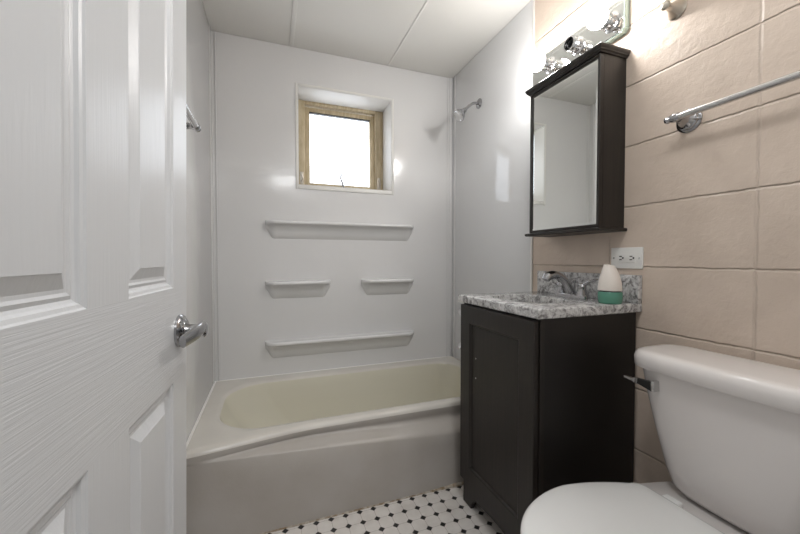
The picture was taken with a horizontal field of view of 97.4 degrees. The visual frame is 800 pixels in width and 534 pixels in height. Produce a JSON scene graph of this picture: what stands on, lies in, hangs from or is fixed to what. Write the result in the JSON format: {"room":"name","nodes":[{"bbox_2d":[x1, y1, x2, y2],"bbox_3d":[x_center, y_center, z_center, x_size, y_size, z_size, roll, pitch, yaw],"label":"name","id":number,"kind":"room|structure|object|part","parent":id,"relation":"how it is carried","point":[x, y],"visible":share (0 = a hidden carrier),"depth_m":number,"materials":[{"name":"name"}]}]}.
{"room":"bathroom","nodes":[
{"label":"bathroom","id":0,"kind":"room"},
{"bbox_2d":[202,0,530,78],"bbox_3d":[0.126,-1.325,0.495,2.400,0.084,4.300,0,1,-20],"label":"ceiling","id":1,"kind":"structure","parent":0,"point":[433,37],"depth_m":1.91,"materials":[{"name":"white paint"}]},
{"bbox_2d":[267,485,503,533],"bbox_3d":[0.126,1.087,0.552,2.400,0.080,4.300,0,1,-20],"label":"floor","id":2,"kind":"structure","parent":0,"point":[445,511],"depth_m":1.43,"materials":[{"name":"tile"}]},
{"bbox_2d":[186,356,463,533],"bbox_3d":[-0.203,0.842,1.889,1.519,0.372,0.816,0,1,-20],"label":"bathtub","id":3,"kind":"object","parent":2,"relation":"on","point":[266,454],"visible":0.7,"depth_m":1.52,"materials":[{"name":"ceramic"}]},
{"bbox_2d":[220,364,460,428],"bbox_3d":[-0.202,0.810,1.915,1.372,0.291,0.566,0,1,-20],"label":"basin","id":4,"kind":"object","parent":3,"relation":"in","point":[268,403],"depth_m":2.11,"materials":[{"name":"beige ceramic"}]},
{"bbox_2d":[460,303,635,533],"bbox_3d":[0.547,0.591,1.389,0.441,0.873,0.460,0,1,-20],"label":"vanity cabinet","id":5,"kind":"object","parent":2,"relation":"on","point":[546,405],"visible":0.83,"depth_m":1.20,"materials":[{"name":"black wood"}]},
{"bbox_3d":[0.348,0.539,1.316,0.019,0.749,0.450,0,1,-20],"label":"door","id":6,"kind":"part","parent":5,"relation":"part of","materials":[{"name":"brown wood"}]},
{"bbox_3d":[0.367,0.536,1.322,0.018,0.761,0.460,0,1,-20],"label":"frame","id":7,"kind":"part","parent":5,"relation":"part of","materials":[{"name":"brown wood"}]},
{"bbox_2d":[458,271,641,319],"bbox_3d":[0.551,0.155,1.385,0.451,0.259,0.495,0,1,-20],"label":"countertop","id":8,"kind":"structure","parent":5,"relation":"on","point":[542,303],"depth_m":1.26,"materials":[{"name":"grey stone"}]},
{"bbox_2d":[542,271,597,298],"bbox_3d":[0.637,0.069,1.399,0.170,0.109,0.230,0,1,-20],"label":"faucet","id":9,"kind":"object","parent":8,"relation":"on","point":[565,288],"visible":1,"depth_m":1.38,"materials":[{"name":"silver metal"}]},
{"bbox_3d":[0.633,0.067,1.398,0.162,0.105,0.042,0,1,-20],"label":"spout","id":10,"kind":"part","parent":9,"relation":"part of","materials":[{"name":"silver metal"}]},
{"bbox_3d":[0.673,0.084,1.469,0.046,0.050,0.046,0,1,-20],"label":"handle","id":11,"kind":"part","parent":9,"relation":"part of","materials":[{"name":"silver metal"}]},
{"bbox_3d":[0.691,0.113,1.421,0.054,0.019,0.156,0,1,-20],"label":"plate","id":12,"kind":"part","parent":9,"relation":"part of","materials":[{"name":"silver metal"}]},
{"bbox_3d":[0.709,0.087,1.371,0.046,0.050,0.046,0,1,-20],"label":"handle","id":13,"kind":"part","parent":9,"relation":"part of","materials":[{"name":"silver metal"}]},
{"bbox_3d":[0.722,0.063,1.345,0.022,0.040,0.071,-1,2,-26],"label":"handle lever","id":14,"kind":"part","parent":9,"relation":"part of","materials":[{"name":"silver metal"}]},
{"bbox_2d":[597,264,622,303],"bbox_3d":[0.734,0.058,1.227,0.077,0.136,0.077,0,1,-20],"label":"air freshener","id":15,"kind":"object","parent":8,"relation":"on","point":[609,283],"visible":1,"depth_m":1.20,"materials":[{"name":"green plastic"}]},
{"bbox_2d":[597,291,622,303],"bbox_3d":[0.734,0.106,1.228,0.077,0.041,0.077,0,1,-20],"label":"base","id":16,"kind":"object","parent":15,"relation":"attached to","point":[604,297],"depth_m":1.20,"materials":[{"name":"green plastic"}]},
{"bbox_2d":[520,344,799,533],"bbox_3d":[0.617,0.645,0.807,0.708,0.792,0.466,0,1,-20],"label":"toilet","id":17,"kind":"object","parent":2,"relation":"on","point":[728,426],"visible":1,"depth_m":0.85,"materials":[{"name":"white ceramic"}]},
{"bbox_3d":[0.508,0.615,0.766,0.476,0.022,0.442,0,1,-20],"label":"lid","id":18,"kind":"part","parent":17,"relation":"part of","materials":[{"name":"white plastic"}]},
{"bbox_3d":[0.720,0.336,0.991,0.030,0.030,0.012,0,1,-20],"label":"flush lever","id":19,"kind":"part","parent":17,"relation":"part of","materials":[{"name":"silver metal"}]},
{"bbox_3d":[0.614,0.841,0.810,0.682,0.401,0.406,0,1,-20],"label":"bowl","id":20,"kind":"part","parent":17,"relation":"part of","materials":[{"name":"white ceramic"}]},
{"bbox_3d":[0.850,0.271,0.884,0.211,0.048,0.466,0,1,-20],"label":"tank lid","id":21,"kind":"part","parent":17,"relation":"part of","materials":[{"name":"white ceramic"}]},
{"bbox_3d":[0.856,0.461,0.890,0.186,0.347,0.420,0,1,-20],"label":"tank","id":22,"kind":"part","parent":17,"relation":"part of","materials":[{"name":"white ceramic"}]},
{"bbox_2d":[452,0,799,483],"bbox_3d":[0.816,-0.145,1.602,0.200,2.335,2.450,0,1,-20],"label":"wall","id":23,"kind":"structure","parent":0,"point":[713,208],"depth_m":1.05,"materials":[{"name":"beige tile"}]},
{"bbox_2d":[525,42,630,236],"bbox_3d":[0.695,-0.459,1.427,0.142,0.651,0.388,0,1,-20],"label":"medicine cabinet","id":24,"kind":"object","parent":23,"relation":"attached to","point":[578,112],"visible":1,"depth_m":1.32,"materials":[{"name":"brown wood"}]},
{"bbox_2d":[532,59,597,230],"bbox_3d":[0.649,-0.452,1.410,0.002,0.589,0.334,0,1,-20],"label":"mirror","id":25,"kind":"object","parent":24,"relation":"on","point":[565,109],"depth_m":1.38,"materials":[{"name":"clear glass"}]},
{"bbox_3d":[0.652,-0.452,1.411,0.018,0.610,0.355,0,1,-20],"label":"door","id":26,"kind":"part","parent":24,"relation":"part of","materials":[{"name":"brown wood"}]},
{"bbox_3d":[0.695,-0.772,1.420,0.142,0.025,0.388,0,1,-20],"label":"crown moulding","id":27,"kind":"part","parent":24,"relation":"part of","materials":[{"name":"brown wood"}]},
{"bbox_2d":[528,0,629,85],"bbox_3d":[0.682,-0.915,1.462,0.135,0.124,0.470,0,1,-20],"label":"vanity light","id":28,"kind":"object","parent":23,"relation":"attached to","point":[603,24],"visible":1,"depth_m":1.40,"materials":[{"name":"silver metal"}]},
{"bbox_3d":[0.619,-0.913,1.570,0.092,0.075,0.075,0,1,-20],"label":"bulb","id":29,"kind":"part","parent":28,"relation":"part of","materials":[{"name":"white glass"}]},
{"bbox_2d":[540,57,554,73],"bbox_3d":[0.656,-0.914,1.584,0.048,0.068,0.068,0,1,-20],"label":"socket","id":30,"kind":"object","parent":28,"relation":"attached to","point":[548,67],"depth_m":1.57,"materials":[{"name":"silver metal"}]},
{"bbox_2d":[563,35,584,54],"bbox_3d":[0.709,-0.910,1.438,0.048,0.068,0.068,0,1,-20],"label":"socket","id":31,"kind":"object","parent":28,"relation":"attached to","point":[574,45],"depth_m":1.43,"materials":[{"name":"black plastic"}]},
{"bbox_3d":[0.725,-0.906,1.281,0.092,0.075,0.075,0,1,-20],"label":"bulb","id":32,"kind":"part","parent":28,"relation":"part of","materials":[{"name":"white glass"}]},
{"bbox_2d":[600,11,619,32],"bbox_3d":[0.762,-0.907,1.295,0.048,0.068,0.068,0,1,-20],"label":"socket","id":33,"kind":"object","parent":28,"relation":"attached to","point":[611,24],"depth_m":1.28,"materials":[{"name":"silver metal"}]},
{"bbox_2d":[537,271,641,302],"bbox_3d":[0.753,0.073,1.458,0.020,0.098,0.495,0,1,-20],"label":"backsplash","id":34,"kind":"structure","parent":23,"relation":"attached to","point":[631,284],"depth_m":1.39,"materials":[{"name":"grey stone"}]},
{"bbox_2d":[611,247,643,268],"bbox_3d":[0.824,-0.033,1.280,0.009,0.077,0.122,0,1,-20],"label":"power outlet","id":35,"kind":"object","parent":23,"relation":"attached to","point":[627,257],"visible":0.93,"depth_m":1.27,"materials":[{"name":"white plastic"}]},
{"bbox_2d":[617,253,634,262],"bbox_3d":[0.823,-0.033,1.279,0.004,0.033,0.068,0,1,-20],"label":"receptacle","id":36,"kind":"object","parent":35,"relation":"attached to","point":[621,257],"depth_m":1.28,"materials":[{"name":"white plastic"}]},
{"bbox_2d":[660,0,686,20],"bbox_3d":[0.848,-0.850,1.105,0.072,0.124,0.060,0,1,-20],"label":"robe hook","id":37,"kind":"object","parent":23,"relation":"attached to","point":[674,10],"visible":1,"depth_m":1.10,"materials":[{"name":"beige ceramic"}]},
{"bbox_2d":[664,70,799,132],"bbox_3d":[0.952,-0.446,0.820,0.080,0.072,0.614,0,1,-20],"label":"towel bar","id":38,"kind":"object","parent":23,"relation":"attached to","point":[687,121],"visible":1,"depth_m":0.97,"materials":[{"name":"silver metal"}]},
{"bbox_3d":[0.865,-0.453,1.077,0.066,0.072,0.072,0,1,-20],"label":"mounting post","id":39,"kind":"part","parent":38,"relation":"part of","materials":[{"name":"silver metal"}]},
{"bbox_3d":[-0.370,-0.164,2.396,1.880,2.335,0.280,0,1,-20],"label":"wall","id":40,"kind":"structure","parent":0,"visible":0},
{"bbox_2d":[298,100,382,189],"bbox_3d":[-0.409,-0.806,2.432,0.602,0.598,0.097,0,1,-20],"label":"window","id":41,"kind":"structure","parent":40,"relation":"in","point":[340,146],"depth_m":2.44,"materials":[{"name":"brown wood"}]},
{"bbox_3d":[-0.416,-0.806,2.449,0.422,0.480,0.021,0,1,-20],"label":"pane","id":42,"kind":"part","parent":41,"relation":"part of","materials":[{"name":"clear glass"}]},
{"bbox_2d":[186,0,534,448],"bbox_3d":[-0.154,-0.147,1.736,1.529,2.333,1.470,0,1,-20],"label":"tub surround","id":43,"kind":"object","parent":40,"relation":"attached to","point":[284,275],"visible":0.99,"depth_m":2.12,"materials":[{"name":"white plastic"}]},
{"bbox_2d":[186,103,200,131],"bbox_3d":[-0.652,-0.481,0.991,0.080,0.072,0.542,0,1,-20],"label":"towel bar","id":44,"kind":"object","parent":43,"relation":"attached to","point":[193,124],"visible":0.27,"depth_m":1.18,"materials":[{"name":"silver metal"}]},
{"bbox_3d":[-0.739,-0.487,1.209,0.066,0.072,0.072,0,1,-20],"label":"mounting post","id":45,"kind":"part","parent":44,"relation":"part of","materials":[{"name":"silver metal"}]},
{"bbox_3d":[-0.838,-0.139,1.385,0.003,2.333,1.283,0,1,-20],"label":"panel","id":46,"kind":"part","parent":43,"relation":"part of","materials":[{"name":"white plastic"}]},
{"bbox_3d":[-1.038,-0.332,1.964,0.026,1.972,0.050,0,1,-20],"label":"corner trim","id":47,"kind":"part","parent":43,"relation":"part of","materials":[{"name":"white plastic"}]},
{"bbox_2d":[265,280,330,298],"bbox_3d":[-0.608,0.137,2.123,0.384,0.109,0.070,0,1,-20],"label":"shelf","id":48,"kind":"object","parent":43,"relation":"attached to","point":[274,289],"depth_m":2.12,"materials":[{"name":"white plastic"}]},
{"bbox_3d":[-0.343,-0.335,2.249,1.527,1.983,0.006,0,1,-20],"label":"panel","id":49,"kind":"part","parent":43,"relation":"part of","materials":[{"name":"white plastic"}]},
{"bbox_2d":[265,220,412,240],"bbox_3d":[-0.344,-0.226,2.212,0.944,0.109,0.070,0,1,-20],"label":"shelf","id":50,"kind":"object","parent":43,"relation":"attached to","point":[275,230],"depth_m":2.20,"materials":[{"name":"white plastic"}]},
{"bbox_2d":[265,330,413,357],"bbox_3d":[-0.345,0.492,2.228,0.954,0.109,0.070,0,1,-20],"label":"shelf","id":51,"kind":"object","parent":43,"relation":"attached to","point":[363,341],"depth_m":2.22,"materials":[{"name":"white plastic"}]},
{"bbox_2d":[361,278,413,294],"bbox_3d":[-0.071,0.132,2.321,0.366,0.109,0.070,0,1,-20],"label":"shelf","id":52,"kind":"object","parent":43,"relation":"attached to","point":[369,286],"depth_m":2.32,"materials":[{"name":"white plastic"}]},
{"bbox_3d":[0.359,-0.344,2.477,0.041,1.972,0.050,0,1,-20],"label":"corner trim","id":53,"kind":"part","parent":43,"relation":"part of","materials":[{"name":"white plastic"}]},
{"bbox_2d":[453,98,481,121],"bbox_3d":[0.409,-0.959,2.135,0.175,0.155,0.076,0,1,-20],"label":"shower head","id":54,"kind":"object","parent":43,"relation":"attached to","point":[459,114],"visible":1,"depth_m":2.12},
{"bbox_3d":[0.440,-0.983,2.150,0.106,0.065,0.017,0,1,-20],"label":"arm","id":55,"kind":"part","parent":54,"relation":"part of","materials":[{"name":"silver metal"}]},
{"bbox_3d":[0.513,-0.337,2.125,0.004,1.973,0.817,0,1,-20],"label":"panel","id":56,"kind":"part","parent":43,"relation":"part of","materials":[{"name":"white plastic"}]},
{"bbox_3d":[0.654,-0.328,1.740,0.007,1.973,0.012,0,1,-20],"label":"edge trim","id":57,"kind":"part","parent":43,"relation":"part of","materials":[{"name":"white plastic"}]},
{"bbox_3d":[0.423,-0.113,0.238,1.880,2.335,0.120,0,1,-20],"label":"wall","id":58,"kind":"structure","parent":0,"visible":0},
{"bbox_2d":[0,0,208,533],"bbox_3d":[-0.340,0.029,0.401,0.086,2.020,0.710,0,1,-17],"label":"door","id":59,"kind":"structure","parent":58,"relation":"in","point":[96,331],"depth_m":0.40,"materials":[{"name":"white paint"}]},
{"bbox_3d":[-0.307,-0.276,0.257,0.008,0.650,0.253,0,1,-17],"label":"panel","id":60,"kind":"part","parent":59,"relation":"part of","materials":[{"name":"white paint"}]},
{"bbox_3d":[-0.317,0.523,0.273,0.008,0.591,0.253,0,1,-17],"label":"panel","id":61,"kind":"part","parent":59,"relation":"part of","materials":[{"name":"white paint"}]},
{"bbox_3d":[-0.399,-0.283,0.563,0.009,0.650,0.185,0,1,-17],"label":"panel","id":62,"kind":"part","parent":59,"relation":"part of","materials":[{"name":"white wood"}]},
{"bbox_3d":[-0.409,0.516,0.579,0.008,0.591,0.185,0,1,-17],"label":"panel","id":63,"kind":"part","parent":59,"relation":"part of","materials":[{"name":"white paint"}]},
{"bbox_3d":[-0.386,0.125,0.663,0.019,0.033,0.103,0,1,-11],"label":"lever","id":64,"kind":"part","parent":59,"relation":"part of","materials":[{"name":"silver metal"}]}
]}

